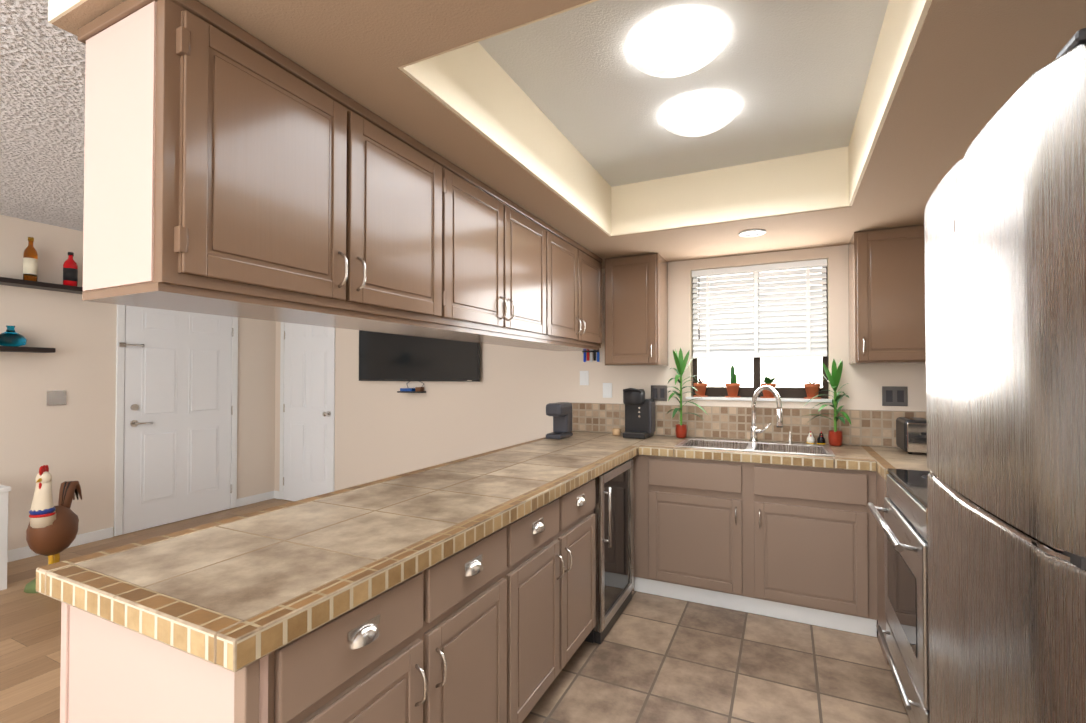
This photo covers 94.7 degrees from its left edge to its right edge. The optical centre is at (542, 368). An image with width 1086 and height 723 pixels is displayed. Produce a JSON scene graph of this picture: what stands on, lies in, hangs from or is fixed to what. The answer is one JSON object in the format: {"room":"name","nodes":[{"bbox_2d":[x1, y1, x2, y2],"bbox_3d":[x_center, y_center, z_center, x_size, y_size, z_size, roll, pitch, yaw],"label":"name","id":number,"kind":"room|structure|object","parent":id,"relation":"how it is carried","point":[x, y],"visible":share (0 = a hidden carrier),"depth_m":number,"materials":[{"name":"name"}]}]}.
{"room":"kitchen","nodes":[
{"label":"kitchen","id":0,"kind":"room"},
{"bbox_2d":[0,0,85,230],"bbox_3d":[-1.583,-1.198,1.378,6.500,0.100,6.670,0,-1,26],"label":"ceiling","id":1,"kind":"structure","parent":0,"point":[42,98],"depth_m":2.26,"materials":[{"name":"white paint"}]},
{"bbox_2d":[0,215,275,549],"bbox_3d":[-4.441,0.086,2.743,0.150,2.630,6.370,0,-1,26],"label":"wall","id":2,"kind":"structure","parent":0,"point":[73,439],"depth_m":3.97,"materials":[{"name":"beige paint"}]},
{"bbox_2d":[0,277,82,352],"bbox_3d":[-3.842,-0.382,3.616,0.167,0.520,1.150,0,-1,26],"label":"wall shelf","id":3,"kind":"object","parent":2,"relation":"attached to","point":[38,285],"visible":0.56,"depth_m":3.69,"materials":[{"name":"black wood"}]},
{"bbox_2d":[0,325,26,346],"bbox_3d":[-3.841,-0.233,3.608,0.170,0.150,0.170,0,-1,26],"label":"glass vase","id":4,"kind":"object","parent":3,"relation":"on","point":[10,336],"visible":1,"depth_m":3.58,"materials":[{"name":"teal glass"}]},
{"bbox_2d":[23,237,37,280],"bbox_3d":[-3.798,-0.807,3.706,0.077,0.330,0.076,0,-1,26],"label":"bottle","id":5,"kind":"object","parent":3,"relation":"on","point":[30,263],"visible":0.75,"depth_m":3.68,"materials":[{"name":"orange glass"}]},
{"bbox_2d":[63,252,77,285],"bbox_3d":[-3.698,-0.774,3.912,0.085,0.270,0.084,0,-1,26],"label":"bottle","id":6,"kind":"object","parent":3,"relation":"on","point":[70,271],"visible":0.83,"depth_m":3.89,"materials":[{"name":"red glass"}]},
{"bbox_2d":[46,390,65,405],"bbox_3d":[-3.788,0.230,3.895,0.014,0.115,0.115,0,-1,26],"label":"switch plate","id":7,"kind":"object","parent":2,"relation":"attached to","point":[56,397],"visible":1,"depth_m":3.89,"materials":[{"name":"grey plastic"}]},
{"bbox_2d":[7,527,113,561],"bbox_3d":[-4.688,1.349,2.026,0.009,0.085,4.875,0,-1,26],"label":"baseboard","id":8,"kind":"structure","parent":2,"relation":"attached to","point":[27,551],"depth_m":4.01,"materials":[{"name":"white"}]},
{"bbox_2d":[114,304,237,535],"bbox_3d":[-3.370,0.377,4.693,0.069,2.090,1.040,0,-1,26],"label":"entry door","id":9,"kind":"structure","parent":2,"relation":"in","point":[176,418],"depth_m":4.63,"materials":[{"name":"white wood"}]},
{"bbox_2d":[237,491,277,506],"bbox_3d":[-3.065,1.395,5.354,0.030,0.085,0.432,0,-1,26],"label":"baseboard","id":10,"kind":"structure","parent":2,"relation":"attached to","point":[252,499],"depth_m":5.37,"materials":[{"name":"white"}]},
{"bbox_2d":[0,498,293,722],"bbox_3d":[-2.803,1.416,2.016,3.715,0.050,6.520,0,-1,26],"label":"floor","id":11,"kind":"structure","parent":0,"point":[30,646],"depth_m":2.66,"materials":[{"name":"brown wood"}]},
{"bbox_2d":[0,484,10,590],"bbox_3d":[-3.699,1.081,3.103,0.440,0.650,0.430,0,-1,26],"label":"side table","id":12,"kind":"object","parent":11,"relation":"on","point":[4,490],"visible":1,"depth_m":3.18,"materials":[{"name":"white paint"}]},
{"bbox_2d":[24,465,81,592],"bbox_3d":[-3.190,1.010,3.274,0.270,0.796,0.362,0,-1,-14],"label":"statue","id":13,"kind":"object","parent":11,"relation":"on","point":[51,531],"visible":0.96,"depth_m":3.16,"materials":[{"name":"brown ceramic"}]},
{"bbox_2d":[52,0,1085,268],"bbox_3d":[0.712,-0.974,2.043,2.650,0.330,3.170,0,-1,26],"label":"ceiling","id":14,"kind":"structure","parent":0,"point":[972,66],"depth_m":1.44,"materials":[{"name":"beige paint"}]},
{"bbox_2d":[48,0,86,23],"bbox_3d":[0.021,-0.994,0.613,2.650,0.330,0.006,0,-1,26],"label":"fascia","id":15,"kind":"object","parent":14,"relation":"attached to","point":[57,9],"visible":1,"depth_m":1.16,"materials":[{"name":"beige paint"}]},
{"bbox_2d":[78,0,457,331],"bbox_3d":[-0.730,-0.494,1.576,0.354,0.638,1.003,0,-1,26],"label":"upper cabinet","id":16,"kind":"object","parent":14,"relation":"attached to","point":[231,169],"depth_m":1.21,"materials":[{"name":"brown paint"}]},
{"bbox_2d":[398,167,553,343],"bbox_3d":[-0.337,-0.483,2.388,0.354,0.638,1.030,0,-1,26],"label":"upper cabinet","id":17,"kind":"object","parent":14,"relation":"attached to","point":[506,252],"depth_m":2.29,"materials":[{"name":"brown paint"}]},
{"bbox_2d":[510,228,601,350],"bbox_3d":[0.055,-0.472,3.198,0.354,0.638,0.999,0,-1,26],"label":"upper cabinet","id":18,"kind":"object","parent":14,"relation":"attached to","point":[577,270],"depth_m":3.11,"materials":[{"name":"brown paint"}]},
{"bbox_2d":[398,0,931,235],"bbox_3d":[0.566,-0.978,1.924,1.250,0.326,1.850,0,-1,26],"label":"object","id":19,"kind":"structure","parent":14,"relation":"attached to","point":[568,105],"depth_m":2.00,"materials":[{"name":"beige paint"}]},
{"bbox_2d":[629,9,724,77],"bbox_3d":[0.455,-1.063,1.707,0.316,0.100,0.316,0,-1,26],"label":"ceiling light","id":20,"kind":"object","parent":19,"relation":"attached to","point":[676,43],"visible":1,"depth_m":1.64,"materials":[{"name":"white"}]},
{"bbox_2d":[661,91,737,136],"bbox_3d":[0.673,-1.056,2.157,0.316,0.100,0.316,0,-1,26],"label":"ceiling light","id":21,"kind":"object","parent":19,"relation":"attached to","point":[698,114],"visible":1,"depth_m":2.08,"materials":[{"name":"white"}]},
{"bbox_2d":[739,229,765,236],"bbox_3d":[1.226,-0.791,2.930,0.150,0.013,0.150,0,-1,26],"label":"recessed light","id":22,"kind":"object","parent":14,"relation":"attached to","point":[753,233],"visible":0.98,"depth_m":2.92,"materials":[{"name":"white"}]},
{"bbox_2d":[274,245,925,490],"bbox_3d":[-0.163,0.108,4.295,6.500,2.630,0.150,0,-1,26],"label":"wall","id":23,"kind":"structure","parent":0,"point":[384,429],"depth_m":4.25,"materials":[{"name":"beige paint"}]},
{"bbox_2d":[279,322,334,500],"bbox_3d":[-2.536,0.386,5.306,0.824,2.090,0.085,0,-1,26],"label":"closet door","id":24,"kind":"structure","parent":23,"relation":"in","point":[307,411],"depth_m":5.33,"materials":[{"name":"white wood"}]},
{"bbox_2d":[397,381,425,392],"bbox_3d":[-1.227,0.170,4.667,0.260,0.110,0.100,0,-1,26],"label":"box shelf","id":25,"kind":"object","parent":23,"relation":"attached to","point":[413,390],"visible":0.92,"depth_m":4.62,"materials":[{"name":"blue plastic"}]},
{"bbox_2d":[359,330,479,381],"bbox_3d":[-1.178,-0.287,4.671,1.410,0.810,0.062,0,-1,26],"label":"wall-mounted tv","id":26,"kind":"object","parent":23,"relation":"attached to","point":[389,357],"visible":0.5,"depth_m":4.64,"materials":[{"name":"black plastic"}]},
{"bbox_2d":[580,371,588,384],"bbox_3d":[0.326,0.076,3.967,0.075,0.115,0.010,0,-1,26],"label":"electrical outlet plate","id":27,"kind":"object","parent":23,"relation":"attached to","point":[584,375],"depth_m":3.96,"materials":[{"name":"white plastic"}]},
{"bbox_2d":[582,350,598,361],"bbox_3d":[0.378,-0.100,3.943,0.142,0.095,0.012,0,-1,26],"label":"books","id":28,"kind":"object","parent":23,"relation":"attached to","point":[592,355],"visible":0.9,"depth_m":3.94,"materials":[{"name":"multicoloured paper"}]},
{"bbox_2d":[603,383,611,397],"bbox_3d":[0.499,0.169,3.882,0.075,0.115,0.010,0,-1,26],"label":"electrical outlet plate","id":29,"kind":"object","parent":23,"relation":"attached to","point":[607,387],"depth_m":3.88,"materials":[{"name":"white plastic"}]},
{"bbox_2d":[651,385,666,400],"bbox_3d":[0.859,0.182,3.709,0.120,0.115,0.008,0,-1,26],"label":"electrical outlet plate","id":30,"kind":"object","parent":23,"relation":"attached to","point":[658,392],"depth_m":3.70,"materials":[{"name":"grey"}]},
{"bbox_2d":[570,402,926,446],"bbox_3d":[1.404,0.377,3.440,2.632,0.224,0.011,0,-1,26],"label":"tile backsplash","id":31,"kind":"structure","parent":23,"relation":"attached to","point":[871,428],"depth_m":3.39,"materials":[{"name":"tile"}]},
{"bbox_2d":[690,257,829,398],"bbox_3d":[1.488,-0.251,3.488,0.882,0.935,0.124,0,-1,26],"label":"window","id":32,"kind":"structure","parent":23,"relation":"in","point":[792,373],"depth_m":3.50,"materials":[{"name":"brown metal"}]},
{"bbox_2d":[692,259,826,358],"bbox_3d":[1.484,-0.397,3.482,0.864,0.640,0.072,0,-1,26],"label":"window blinds","id":33,"kind":"object","parent":32,"relation":"attached to","point":[777,344],"visible":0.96,"depth_m":3.46,"materials":[{"name":"white plastic"}]},
{"bbox_2d":[686,396,833,401],"bbox_3d":[1.478,0.212,3.459,0.940,0.020,0.112,0,-1,26],"label":"window sill","id":34,"kind":"structure","parent":23,"relation":"attached to","point":[764,399],"depth_m":3.40,"materials":[{"name":"white"}]},
{"bbox_2d":[693,374,713,396],"bbox_3d":[1.149,0.119,3.601,0.157,0.169,0.130,0,-1,26],"label":"potted plant","id":35,"kind":"object","parent":34,"relation":"on","point":[700,386],"visible":0.98,"depth_m":3.59,"materials":[{"name":"brown ceramic"}]},
{"bbox_2d":[725,365,740,397],"bbox_3d":[1.337,0.089,3.525,0.104,0.226,0.104,0,-1,26],"label":"potted plant","id":36,"kind":"object","parent":34,"relation":"on","point":[732,387],"visible":1,"depth_m":3.50,"materials":[{"name":"brown ceramic"}]},
{"bbox_2d":[759,375,779,397],"bbox_3d":[1.544,0.123,3.412,0.160,0.156,0.128,0,-1,26],"label":"potted plant","id":37,"kind":"object","parent":34,"relation":"on","point":[767,381],"visible":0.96,"depth_m":3.40,"materials":[{"name":"brown ceramic"}]},
{"bbox_2d":[803,374,824,398],"bbox_3d":[1.779,0.113,3.280,0.162,0.172,0.159,0,-1,26],"label":"potted plant","id":38,"kind":"object","parent":34,"relation":"on","point":[812,390],"visible":0.96,"depth_m":3.28,"materials":[{"name":"brown ceramic"}]},
{"bbox_2d":[882,386,907,405],"bbox_3d":[2.164,0.171,3.077,0.130,0.120,0.008,0,-1,26],"label":"electrical outlet plate","id":39,"kind":"object","parent":23,"relation":"attached to","point":[894,396],"depth_m":3.08,"materials":[{"name":"grey"}]},
{"bbox_2d":[522,588,910,722],"bbox_3d":[0.122,1.396,0.601,2.785,0.050,6.520,0,-1,26],"label":"floor","id":40,"kind":"structure","parent":0,"point":[651,658],"depth_m":2.28,"materials":[{"name":"brown tile"}]},
{"bbox_2d":[60,517,523,722],"bbox_3d":[-0.600,0.951,1.457,0.659,0.864,0.986,0,-1,26],"label":"base cabinet","id":41,"kind":"object","parent":40,"relation":"on","point":[498,626],"depth_m":1.15,"materials":[{"name":"brown paint"}]},
{"bbox_2d":[524,479,595,718],"bbox_3d":[-0.223,0.962,2.210,0.637,0.864,0.954,0,-1,26],"label":"base cabinet","id":42,"kind":"object","parent":40,"relation":"on","point":[560,535],"depth_m":2.06,"materials":[{"name":"brown paint"}]},
{"bbox_2d":[584,459,633,643],"bbox_3d":[0.179,0.968,2.890,0.628,0.846,0.590,0,-1,26],"label":"wine cooler","id":43,"kind":"object","parent":40,"relation":"on","point":[614,502],"visible":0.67,"depth_m":2.71,"materials":[{"name":"black glass"}]},
{"bbox_2d":[633,441,756,612],"bbox_3d":[1.003,0.977,3.280,0.673,0.864,0.634,0,-1,26],"label":"base cabinet","id":44,"kind":"object","parent":40,"relation":"on","point":[691,516],"depth_m":2.99,"materials":[{"name":"brown paint"}]},
{"bbox_2d":[749,445,876,636],"bbox_3d":[1.611,0.973,2.986,0.677,0.864,0.634,0,-1,26],"label":"base cabinet","id":45,"kind":"object","parent":40,"relation":"on","point":[800,544],"depth_m":2.71,"materials":[{"name":"brown paint"}]},
{"bbox_2d":[873,471,889,664],"bbox_3d":[2.107,0.967,2.614,0.656,0.864,0.872,0,-1,26],"label":"base cabinet","id":46,"kind":"object","parent":40,"relation":"on","point":[879,484],"depth_m":2.53,"materials":[{"name":"brown paint"}]},
{"bbox_2d":[36,431,929,671],"bbox_3d":[0.713,0.497,2.009,2.632,0.056,3.187,0,-1,26],"label":"countertop","id":47,"kind":"structure","parent":46,"relation":"on","point":[236,593],"depth_m":1.30,"materials":[{"name":"beige tile"}]},
{"bbox_2d":[546,402,572,438],"bbox_3d":[0.116,0.368,3.565,0.123,0.245,0.235,0,-1,26],"label":"coffee brewer","id":48,"kind":"object","parent":47,"relation":"on","point":[560,413],"visible":1,"depth_m":3.55,"materials":[{"name":"grey plastic"}]},
{"bbox_2d":[612,428,620,435],"bbox_3d":[0.541,0.467,3.677,0.066,0.050,0.065,0,-1,26],"label":"cup","id":49,"kind":"object","parent":47,"relation":"on","point":[616,431],"visible":1,"depth_m":3.65,"materials":[{"name":"brown ceramic"}]},
{"bbox_2d":[623,388,654,438],"bbox_3d":[0.680,0.314,3.584,0.200,0.354,0.250,0,-1,26],"label":"coffee brewer","id":50,"kind":"object","parent":47,"relation":"on","point":[639,416],"visible":1,"depth_m":3.54,"materials":[{"name":"black plastic"}]},
{"bbox_2d":[666,348,707,437],"bbox_3d":[0.985,0.170,3.464,0.316,0.638,0.317,0,-1,26],"label":"bamboo plant","id":51,"kind":"object","parent":47,"relation":"on","point":[681,428],"visible":1,"depth_m":3.51,"materials":[{"name":"green plant"}]},
{"bbox_2d":[806,431,825,443],"bbox_3d":[1.760,0.445,3.223,0.109,0.081,0.048,0,-1,26],"label":"shakers","id":52,"kind":"object","parent":47,"relation":"on","point":[811,439],"visible":0.96,"depth_m":3.21,"materials":[{"name":"white ceramic"}]},
{"bbox_2d":[801,359,850,445],"bbox_3d":[1.749,0.210,3.106,0.279,0.548,0.215,0,-1,26],"label":"bamboo plant","id":53,"kind":"object","parent":47,"relation":"on","point":[835,437],"visible":1,"depth_m":3.12,"materials":[{"name":"green plant"}]},
{"bbox_2d":[896,417,926,453],"bbox_3d":[2.161,0.385,2.872,0.180,0.192,0.280,0,-1,26],"label":"toaster","id":54,"kind":"object","parent":47,"relation":"on","point":[911,435],"visible":0.52,"depth_m":2.79,"materials":[{"name":"silver metal"}]},
{"bbox_2d":[867,468,929,722],"bbox_3d":[1.708,0.839,1.897,0.723,1.100,0.754,0,-1,26],"label":"range","id":55,"kind":"object","parent":40,"relation":"on","point":[904,527],"visible":0.27,"depth_m":1.92,"materials":[{"name":"silver metal"}]},
{"bbox_2d":[924,28,1085,722],"bbox_3d":[1.165,0.465,0.825,0.752,1.818,0.760,0,-1,26],"label":"refrigerator","id":56,"kind":"object","parent":40,"relation":"on","point":[1005,259],"visible":1,"depth_m":0.78,"materials":[{"name":"silver metal"}]}
]}

